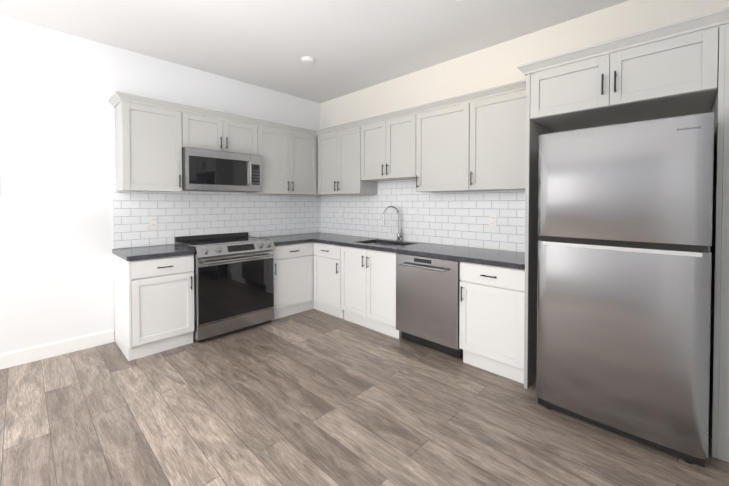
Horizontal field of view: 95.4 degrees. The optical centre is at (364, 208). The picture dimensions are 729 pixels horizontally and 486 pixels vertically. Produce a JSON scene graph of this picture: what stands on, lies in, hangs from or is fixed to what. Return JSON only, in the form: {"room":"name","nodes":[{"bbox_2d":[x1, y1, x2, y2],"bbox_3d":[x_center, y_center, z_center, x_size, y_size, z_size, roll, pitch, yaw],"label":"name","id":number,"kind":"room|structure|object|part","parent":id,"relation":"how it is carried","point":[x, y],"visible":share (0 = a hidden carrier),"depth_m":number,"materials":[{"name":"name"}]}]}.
{"room":"kitchen","nodes":[
{"label":"kitchen","id":0,"kind":"room"},
{"bbox_2d":[0,15,320,353],"bbox_3d":[-3.147,-0.130,2.636,0.120,2.900,7.240,1,1,44],"label":"wall","id":1,"kind":"structure","parent":0,"point":[58,89],"depth_m":3.01,"materials":[{"name":"white paint"}]},
{"bbox_2d":[0,329,114,369],"bbox_3d":[-3.995,1.273,1.681,0.014,0.127,4.411,1,1,44],"label":"baseboard","id":2,"kind":"structure","parent":1,"relation":"attached to","point":[30,354],"depth_m":2.95,"materials":[{"name":"white wood"}]},
{"bbox_2d":[108,96,118,107],"bbox_3d":[-2.362,-1.022,3.133,0.300,0.064,0.049,1,1,44],"label":"crown molding","id":3,"kind":"structure","parent":1,"relation":"attached to","point":[114,105],"depth_m":3.19,"materials":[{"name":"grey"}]},
{"bbox_2d":[115,101,181,191],"bbox_3d":[-2.145,-0.584,3.315,0.351,0.815,0.503,1,1,44],"label":"upper cabinet","id":4,"kind":"object","parent":1,"relation":"attached to","point":[148,148],"visible":1,"depth_m":3.20,"materials":[{"name":"grey wood"}]},
{"bbox_2d":[112,91,315,135],"bbox_3d":[-1.465,-1.033,3.776,0.049,0.064,2.220,1,1,44],"label":"crown molding","id":5,"kind":"structure","parent":4,"relation":"on","point":[117,97],"depth_m":3.51,"materials":[{"name":"grey wood"}]},
{"bbox_2d":[112,173,320,248],"bbox_3d":[-1.573,0.006,4.178,0.008,0.744,2.580,1,1,44],"label":"tile backsplash","id":6,"kind":"structure","parent":1,"relation":"attached to","point":[187,213],"depth_m":3.88,"materials":[{"name":"white tile"}]},
{"bbox_2d":[149,216,157,227],"bbox_3d":[-2.223,0.140,3.496,0.008,0.120,0.074,1,1,44],"label":"outlet","id":7,"kind":"object","parent":6,"relation":"attached to","point":[153,221],"visible":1,"depth_m":3.49,"materials":[{"name":"white plastic"}]},
{"bbox_2d":[182,112,257,154],"bbox_3d":[-1.678,-0.821,3.796,0.351,0.358,0.834,1,1,44],"label":"upper cabinet","id":8,"kind":"object","parent":1,"relation":"attached to","point":[203,132],"depth_m":3.66,"materials":[{"name":"grey wood"}]},
{"bbox_2d":[182,147,261,192],"bbox_3d":[-1.635,-0.419,3.760,0.468,0.436,0.832,1,1,44],"label":"microwave","id":9,"kind":"object","parent":1,"relation":"attached to","point":[207,170],"visible":1,"depth_m":3.59,"materials":[{"name":"grey metal"}]},
{"bbox_2d":[246,126,316,194],"bbox_3d":[-1.078,-0.603,4.422,0.351,0.815,0.888,1,1,44],"label":"upper cabinet","id":10,"kind":"object","parent":1,"relation":"attached to","point":[288,163],"visible":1,"depth_m":4.30,"materials":[{"name":"grey wood"}]},
{"bbox_2d":[0,0,628,102],"bbox_3d":[-1.573,-1.604,1.095,4.490,0.100,7.240,1,1,44],"label":"ceiling","id":11,"kind":"structure","parent":0,"point":[350,46],"depth_m":2.95,"materials":[{"name":"white paint"}]},
{"bbox_2d":[301,56,314,64],"bbox_3d":[-0.604,-1.576,3.537,0.144,0.037,0.144,1,1,44],"label":"smoke detector","id":12,"kind":"object","parent":11,"relation":"attached to","point":[307,60],"visible":0.98,"depth_m":3.50,"materials":[{"name":"white plastic"}]},
{"bbox_2d":[0,309,728,485],"bbox_3d":[-1.573,1.395,1.146,4.490,0.100,7.240,1,1,44],"label":"floor","id":13,"kind":"structure","parent":0,"point":[312,397],"depth_m":2.06,"materials":[{"name":"brown wood"}]},
{"bbox_2d":[114,254,193,360],"bbox_3d":[-2.044,0.873,3.229,0.662,0.873,0.527,1,1,44],"label":"base cabinet","id":14,"kind":"object","parent":13,"relation":"on","point":[154,304],"visible":0.85,"depth_m":3.02,"materials":[{"name":"white wood"}]},
{"bbox_2d":[112,245,194,260],"bbox_3d":[-2.052,0.416,3.221,0.638,0.040,0.540,1,1,44],"label":"countertop","id":15,"kind":"structure","parent":14,"relation":"on","point":[150,252],"depth_m":3.10,"materials":[{"name":"stone"}]},
{"bbox_2d":[174,232,274,342],"bbox_3d":[-1.527,0.803,3.679,0.732,0.998,0.828,1,1,44],"label":"range","id":16,"kind":"object","parent":13,"relation":"on","point":[233,282],"visible":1,"depth_m":3.45,"materials":[{"name":"silver metal"}]},
{"bbox_2d":[272,242,312,319],"bbox_3d":[-1.076,0.856,4.234,0.662,0.873,0.583,1,1,44],"label":"base cabinet","id":17,"kind":"object","parent":13,"relation":"on","point":[293,278],"visible":0.65,"depth_m":4.03,"materials":[{"name":"white wood"}]},
{"bbox_2d":[260,235,311,245],"bbox_3d":[-1.087,0.400,4.207,0.660,0.040,0.540,1,1,44],"label":"countertop","id":18,"kind":"structure","parent":17,"relation":"on","point":[286,239],"depth_m":4.13,"materials":[{"name":"stone"}]},
{"bbox_2d":[311,242,316,309],"bbox_3d":[-0.658,0.849,4.674,0.654,0.873,0.628,1,1,44],"label":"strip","id":19,"kind":"object","parent":13,"relation":"on","point":[313,304],"visible":0.1,"depth_m":4.25,"materials":[{"name":"white wood"}]},
{"bbox_2d":[313,242,343,318],"bbox_3d":[-0.263,0.856,4.270,0.510,0.873,0.662,1,1,44],"label":"base cabinet","id":20,"kind":"object","parent":13,"relation":"on","point":[327,277],"visible":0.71,"depth_m":4.05,"materials":[{"name":"white wood"}]},
{"bbox_2d":[341,246,400,338],"bbox_3d":[0.225,0.864,3.800,0.837,0.873,0.662,1,1,44],"label":"base cabinet","id":21,"kind":"object","parent":13,"relation":"on","point":[368,288],"visible":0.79,"depth_m":3.55,"materials":[{"name":"white wood"}]},
{"bbox_2d":[292,233,524,269],"bbox_3d":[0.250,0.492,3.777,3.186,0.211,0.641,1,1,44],"label":"countertop","id":22,"kind":"structure","parent":21,"relation":"on","point":[506,259],"depth_m":3.24,"materials":[{"name":"stone"}]},
{"bbox_2d":[382,206,401,240],"bbox_3d":[0.340,0.173,3.925,0.158,0.420,0.230,1,1,44],"label":"faucet","id":23,"kind":"object","parent":22,"relation":"on","point":[399,236],"visible":1,"depth_m":3.95,"materials":[{"name":"silver metal"}]},
{"bbox_2d":[396,253,461,358],"bbox_3d":[0.746,0.874,3.251,0.663,0.870,0.678,1,1,44],"label":"dishwasher","id":24,"kind":"object","parent":13,"relation":"on","point":[427,299],"visible":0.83,"depth_m":3.01,"materials":[{"name":"grey metal"}]},
{"bbox_2d":[459,262,524,383],"bbox_3d":[1.203,0.880,2.859,0.528,0.873,0.662,1,1,44],"label":"base cabinet","id":25,"kind":"object","parent":13,"relation":"on","point":[491,318],"visible":0.79,"depth_m":2.63,"materials":[{"name":"white wood"}]},
{"bbox_2d":[537,112,713,466],"bbox_3d":[1.700,0.418,2.204,0.805,1.818,0.792,1,1,44],"label":"refrigerator","id":26,"kind":"object","parent":13,"relation":"on","point":[625,211],"visible":1,"depth_m":1.86,"materials":[{"name":"silver metal"}]},
{"bbox_3d":[1.454,0.742,1.954,0.805,1.056,0.082,1,1,44],"label":"door","id":27,"kind":"part","parent":26,"relation":"part of","materials":[{"name":"silver metal"}]},
{"bbox_3d":[1.455,-0.151,1.940,0.805,0.670,0.080,1,1,44],"label":"door","id":28,"kind":"part","parent":26,"relation":"part of","materials":[{"name":"silver metal"}]},
{"bbox_2d":[524,24,728,462],"bbox_3d":[1.768,0.176,2.290,1.049,2.300,0.682,1,1,44],"label":"surround","id":29,"kind":"object","parent":13,"relation":"on","point":[687,74],"visible":0.98,"depth_m":1.98,"materials":[{"name":"grey wood"}]},
{"bbox_2d":[517,7,728,75],"bbox_3d":[1.521,-1.003,2.050,1.101,0.064,0.049,1,1,44],"label":"crown molding","id":30,"kind":"structure","parent":29,"relation":"on","point":[693,24],"depth_m":1.97,"materials":[{"name":"grey wood"}]},
{"bbox_2d":[320,0,728,251],"bbox_3d":[0.897,-0.148,3.685,4.250,2.900,0.120,1,1,44],"label":"wall","id":31,"kind":"structure","parent":0,"point":[491,67],"depth_m":3.17,"materials":[{"name":"white paint"}]},
{"bbox_2d":[317,127,376,194],"bbox_3d":[-0.378,-0.606,4.564,1.175,0.815,0.351,1,1,44],"label":"upper cabinet","id":32,"kind":"object","parent":31,"relation":"attached to","point":[338,163],"visible":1,"depth_m":4.30,"materials":[{"name":"grey wood"}]},
{"bbox_2d":[361,114,415,181],"bbox_3d":[0.342,-0.674,3.869,0.816,0.655,0.351,1,1,44],"label":"upper cabinet","id":33,"kind":"object","parent":31,"relation":"attached to","point":[388,150],"visible":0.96,"depth_m":3.74,"materials":[{"name":"grey wood"}]},
{"bbox_2d":[320,179,524,251],"bbox_3d":[0.472,0.009,4.005,3.194,0.744,0.008,1,1,44],"label":"tile backsplash","id":34,"kind":"structure","parent":31,"relation":"attached to","point":[455,218],"depth_m":3.73,"materials":[{"name":"white tile"}]},
{"bbox_2d":[489,214,496,226],"bbox_3d":[1.257,0.113,3.242,0.074,0.120,0.008,1,1,44],"label":"outlet","id":35,"kind":"object","parent":34,"relation":"attached to","point":[492,220],"visible":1,"depth_m":3.24,"materials":[{"name":"white plastic"}]},
{"bbox_2d":[416,103,472,192],"bbox_3d":[0.852,-0.586,3.380,0.592,0.815,0.351,1,1,44],"label":"upper cabinet","id":36,"kind":"object","parent":31,"relation":"attached to","point":[442,147],"visible":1,"depth_m":3.27,"materials":[{"name":"grey wood"}]},
{"bbox_2d":[316,79,525,135],"bbox_3d":[0.350,-1.030,3.626,2.871,0.064,0.049,1,1,44],"label":"crown molding","id":37,"kind":"structure","parent":36,"relation":"on","point":[519,85],"depth_m":3.29,"materials":[{"name":"grey wood"}]},
{"bbox_2d":[469,90,525,190],"bbox_3d":[1.282,-0.578,2.965,0.596,0.815,0.351,1,1,44],"label":"upper cabinet","id":38,"kind":"object","parent":31,"relation":"attached to","point":[497,157],"visible":0.75,"depth_m":2.89,"materials":[{"name":"grey wood"}]}
]}

